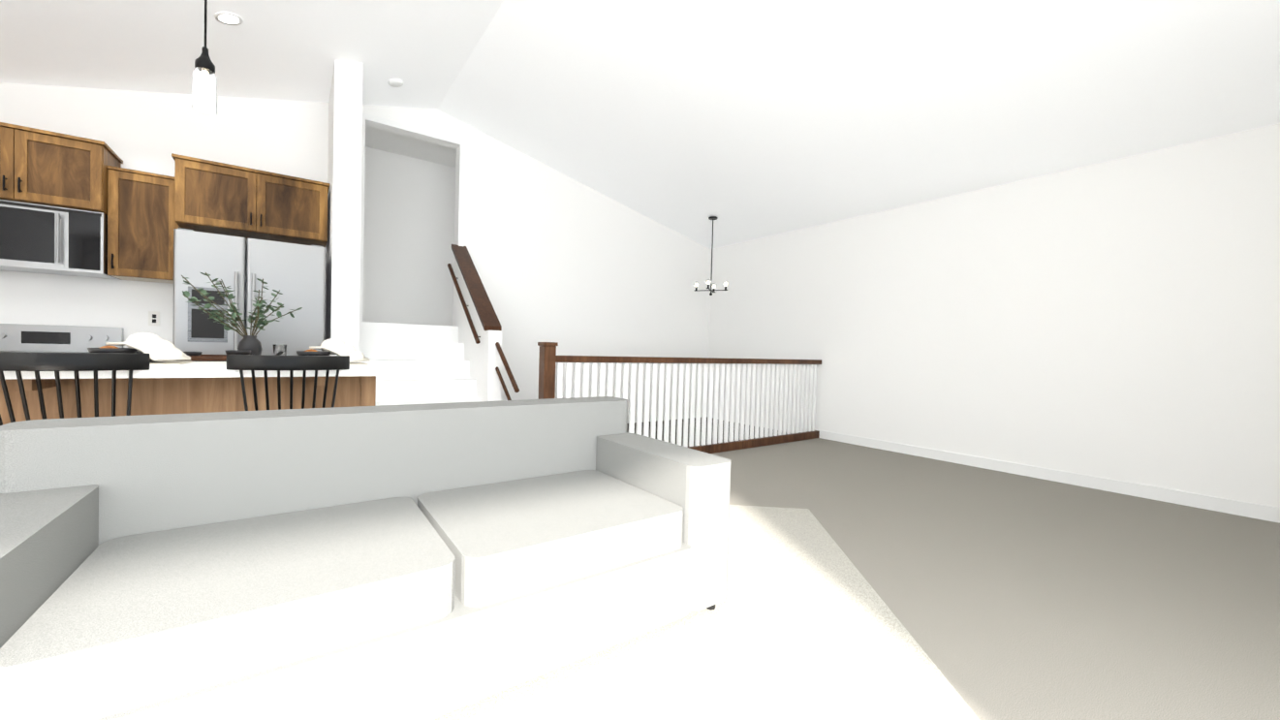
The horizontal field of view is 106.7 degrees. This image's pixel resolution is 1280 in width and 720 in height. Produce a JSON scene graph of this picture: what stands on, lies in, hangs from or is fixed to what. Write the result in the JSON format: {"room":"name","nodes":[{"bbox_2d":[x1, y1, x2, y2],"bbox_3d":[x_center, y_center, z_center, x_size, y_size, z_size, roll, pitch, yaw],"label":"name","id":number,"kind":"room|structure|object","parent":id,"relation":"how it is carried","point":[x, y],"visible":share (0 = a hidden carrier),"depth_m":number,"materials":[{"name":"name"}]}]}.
{"room":"living room","nodes":[
{"label":"living room","id":0,"kind":"room"},
{"bbox_2d":[325,60,362,355],"bbox_3d":[-2.715,-1.116,4.345,0.200,4.000,0.870,1,1,-36],"label":"wall","id":1,"kind":"structure","parent":0,"point":[344,181],"depth_m":4.00,"materials":[{"name":"white paint"}]},
{"bbox_2d":[0,82,710,416],"bbox_3d":[-2.603,-1.243,5.813,8.180,4.200,1.415,1,1,-36],"label":"wall","id":2,"kind":"structure","parent":0,"point":[570,265],"depth_m":5.84,"materials":[{"name":"white paint"}]},
{"bbox_2d":[0,122,31,203],"bbox_3d":[-4.506,-1.347,3.298,0.463,0.497,0.449,1,1,-36],"label":"upper cabinet","id":3,"kind":"object","parent":2,"relation":"attached to","point":[15,140],"depth_m":3.22,"materials":[{"name":"brown wood"}]},
{"bbox_2d":[31,127,123,215],"bbox_3d":[-4.223,-1.343,3.503,0.463,0.497,0.449,1,1,-36],"label":"upper cabinet","id":4,"kind":"object","parent":2,"relation":"attached to","point":[68,171],"depth_m":3.37,"materials":[{"name":"brown wood"}]},
{"bbox_2d":[0,199,117,279],"bbox_3d":[-4.377,-0.869,3.410,0.805,0.446,0.445,1,1,-36],"label":"microwave","id":5,"kind":"object","parent":4,"relation":"attached to","point":[41,238],"visible":0.98,"depth_m":3.36,"materials":[{"name":"silver metal"}]},
{"bbox_2d":[107,164,182,283],"bbox_3d":[-3.913,-1.043,3.801,0.389,0.808,0.349,1,1,-36],"label":"upper cabinet","id":6,"kind":"object","parent":2,"relation":"attached to","point":[146,213],"depth_m":3.65,"materials":[{"name":"brown wood"}]},
{"bbox_2d":[148,311,159,326],"bbox_3d":[-4.033,-0.343,3.953,0.070,0.120,0.008,1,1,-36],"label":"electrical outlet","id":7,"kind":"object","parent":2,"relation":"attached to","point":[153,318],"visible":1,"depth_m":3.94,"materials":[{"name":"white plastic"}]},
{"bbox_2d":[170,153,267,240],"bbox_3d":[-3.468,-1.310,3.988,0.544,0.502,0.549,1,1,-36],"label":"upper cabinet","id":8,"kind":"object","parent":2,"relation":"attached to","point":[211,197],"depth_m":3.77,"materials":[{"name":"brown wood"}]},
{"bbox_2d":[267,171,329,247],"bbox_3d":[-3.120,-1.306,4.240,0.544,0.502,0.549,1,1,-36],"label":"upper cabinet","id":9,"kind":"object","parent":2,"relation":"attached to","point":[296,206],"depth_m":4.06,"materials":[{"name":"brown wood"}]},
{"bbox_2d":[626,410,701,423],"bbox_3d":[-0.501,0.849,6.551,3.810,0.100,0.014,1,1,-36],"label":"baseboard","id":10,"kind":"structure","parent":2,"relation":"attached to","point":[701,411],"depth_m":7.09,"materials":[{"name":"white wood"}]},
{"bbox_2d":[451,244,501,401],"bbox_3d":[-1.695,-0.187,4.866,0.160,2.175,1.280,1,1,-36],"label":"wall","id":11,"kind":"structure","parent":0,"point":[483,357],"depth_m":4.66,"materials":[{"name":"white paint"}]},
{"bbox_2d":[447,263,519,400],"bbox_3d":[-1.568,-0.287,4.615,0.170,1.498,1.753,1,1,-36],"label":"stair handrail","id":12,"kind":"object","parent":11,"relation":"attached to","point":[497,345],"visible":0.75,"depth_m":4.34,"materials":[{"name":"brown wood"}]},
{"bbox_2d":[0,0,1279,249],"bbox_3d":[-0.254,-2.161,2.583,8.480,1.165,6.840,1,1,-36],"label":"ceiling","id":13,"kind":"structure","parent":0,"point":[744,120],"depth_m":3.66,"materials":[{"name":"white paint"}]},
{"bbox_2d":[192,0,217,114],"bbox_3d":[-2.127,-1.749,2.332,0.120,1.036,0.118,1,1,-36],"label":"pendant light","id":14,"kind":"object","parent":13,"relation":"hanging from","point":[204,89],"visible":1,"depth_m":2.32,"materials":[{"name":"white glass"}]},
{"bbox_2d":[214,11,243,25],"bbox_3d":[-2.768,-2.296,3.205,0.145,0.042,0.148,0,2,-45],"label":"recessed light","id":15,"kind":"object","parent":13,"relation":"in","point":[227,17],"visible":1,"depth_m":3.16,"materials":[{"name":"white plastic"}]},
{"bbox_2d":[387,78,404,87],"bbox_3d":[-2.270,-2.577,4.430,0.131,0.057,0.128,1,1,-36],"label":"smoke detector","id":16,"kind":"object","parent":13,"relation":"attached to","point":[395,82],"visible":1,"depth_m":4.40,"materials":[{"name":"white plastic"}]},
{"bbox_2d":[693,216,728,295],"bbox_3d":[0.972,-1.402,6.438,0.366,1.062,0.366,1,1,-26],"label":"dining chandelier","id":17,"kind":"object","parent":13,"relation":"hanging from","point":[713,286],"visible":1,"depth_m":6.43,"materials":[{"name":"black metal"}]},
{"bbox_2d":[626,417,786,445],"bbox_3d":[0.072,1.705,5.779,4.130,1.550,2.290,1,1,-36],"label":"wall","id":18,"kind":"structure","parent":0,"point":[688,430],"depth_m":7.29,"materials":[{"name":"grey"}]},
{"bbox_2d":[706,123,1279,507],"bbox_3d":[3.092,-1.077,5.045,0.150,4.200,6.840,1,1,-36],"label":"wall","id":19,"kind":"structure","parent":0,"point":[1118,319],"depth_m":4.13,"materials":[{"name":"white paint"}]},
{"bbox_2d":[706,410,1279,523],"bbox_3d":[3.014,0.974,4.976,0.015,0.100,6.689,1,1,-36],"label":"baseboard","id":20,"kind":"structure","parent":19,"relation":"attached to","point":[1237,508],"depth_m":4.01,"materials":[{"name":"white wood"}]},
{"bbox_2d":[711,437,1279,719],"bbox_3d":[0.549,1.052,3.321,6.350,0.120,6.890,1,1,-36],"label":"floor","id":21,"kind":"structure","parent":0,"point":[1005,596],"depth_m":2.28,"materials":[{"name":"carpet"}]},
{"bbox_2d":[537,342,821,453],"bbox_3d":[0.728,0.419,4.926,3.788,1.090,0.120,1,1,-36],"label":"railing","id":22,"kind":"object","parent":21,"relation":"on","point":[548,359],"visible":0.75,"depth_m":4.88,"materials":[{"name":"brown wood"}]},
{"bbox_2d":[431,504,979,719],"bbox_3d":[-0.154,0.999,1.690,2.300,0.012,3.200,2,1,5],"label":"area rug","id":23,"kind":"object","parent":21,"relation":"on","point":[801,621],"visible":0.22,"depth_m":1.59,"materials":[{"name":"white fabric"}]},
{"bbox_2d":[0,396,730,719],"bbox_3d":[-0.751,0.592,1.671,2.100,0.770,0.950,1,1,-36],"label":"sofa","id":24,"kind":"object","parent":23,"relation":"on","point":[419,561],"visible":1,"depth_m":1.39,"materials":[{"name":"fabric"}]},
{"bbox_3d":[-2.015,1.021,1.466,4.480,0.120,6.890,1,1,-36],"label":"floor","id":25,"kind":"structure","parent":0,"visible":0},
{"bbox_2d":[0,323,123,352],"bbox_3d":[-4.304,0.305,3.354,0.776,1.115,0.697,1,1,-36],"label":"range","id":26,"kind":"object","parent":25,"relation":"on","point":[32,338],"visible":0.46,"depth_m":3.60,"materials":[{"name":"silver metal"}]},
{"bbox_2d":[0,351,149,425],"bbox_3d":[-2.218,0.459,1.875,0.504,0.983,0.439,1,1,-36],"label":"bar stool","id":27,"kind":"object","parent":25,"relation":"on","point":[17,362],"visible":0.31,"depth_m":1.72,"materials":[{"name":"black paint"}]},
{"bbox_2d":[0,360,397,424],"bbox_3d":[-2.169,0.473,2.388,1.560,0.930,1.000,1,1,-36],"label":"kitchen island","id":28,"kind":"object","parent":25,"relation":"on","point":[201,387],"depth_m":2.19,"materials":[{"name":"white stone"}]},
{"bbox_2d":[149,361,191,364],"bbox_3d":[-2.250,0.010,2.046,0.440,0.003,0.310,1,1,-36],"label":"placemat","id":29,"kind":"object","parent":28,"relation":"on","point":[166,362],"visible":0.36,"depth_m":2.10,"materials":[{"name":"white fabric"}]},
{"bbox_2d":[87,332,190,361],"bbox_3d":[-2.208,-0.057,2.067,0.390,0.130,0.300,1,1,-36],"label":"place setting","id":30,"kind":"object","parent":29,"relation":"on","point":[155,347],"visible":0.65,"depth_m":2.08,"materials":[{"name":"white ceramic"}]},
{"bbox_2d":[135,349,283,361],"bbox_3d":[-2.264,-0.027,2.528,0.596,0.056,0.340,1,1,-36],"label":"serving tray","id":31,"kind":"object","parent":28,"relation":"on","point":[197,356],"visible":0.48,"depth_m":2.43,"materials":[{"name":"brown wood"}]},
{"bbox_2d":[181,272,302,354],"bbox_3d":[-2.316,-0.251,2.792,0.545,0.492,0.262,1,1,-36],"label":"vase","id":32,"kind":"object","parent":28,"relation":"on","point":[252,343],"visible":0.96,"depth_m":2.76,"materials":[{"name":"black ceramic"}]},
{"bbox_2d":[272,343,287,355],"bbox_3d":[-2.181,-0.048,2.884,0.072,0.090,0.070,1,1,-36],"label":"glass tumbler","id":33,"kind":"object","parent":28,"relation":"on","point":[277,348],"visible":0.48,"depth_m":2.86,"materials":[{"name":"clear glass"}]},
{"bbox_2d":[349,361,367,364],"bbox_3d":[-1.698,0.016,2.495,0.440,0.003,0.310,1,1,-36],"label":"placemat","id":34,"kind":"object","parent":28,"relation":"on","point":[351,362],"visible":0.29,"depth_m":2.55,"materials":[{"name":"white fabric"}]},
{"bbox_2d":[296,338,369,361],"bbox_3d":[-1.657,-0.051,2.516,0.390,0.130,0.300,1,1,-36],"label":"place setting","id":35,"kind":"object","parent":34,"relation":"on","point":[333,346],"visible":0.58,"depth_m":2.53,"materials":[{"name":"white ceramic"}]},
{"bbox_2d":[172,227,326,355],"bbox_3d":[-3.179,-0.036,3.955,0.910,1.832,0.847,1,1,-36],"label":"fridge","id":36,"kind":"object","parent":25,"relation":"on","point":[295,273],"visible":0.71,"depth_m":3.63,"materials":[{"name":"silver metal"}]},
{"bbox_2d":[226,354,349,410],"bbox_3d":[-1.667,0.465,2.274,0.504,0.983,0.439,1,1,-36],"label":"bar stool","id":37,"kind":"object","parent":25,"relation":"on","point":[265,363],"visible":0.38,"depth_m":2.10,"materials":[{"name":"black paint"}]},
{"bbox_2d":[358,321,483,405],"bbox_3d":[-2.056,0.275,4.428,0.990,1.250,1.596,1,1,-36],"label":"stairs","id":38,"kind":"structure","parent":25,"relation":"on","point":[433,366],"depth_m":4.60,"materials":[{"name":"white"}]}
]}

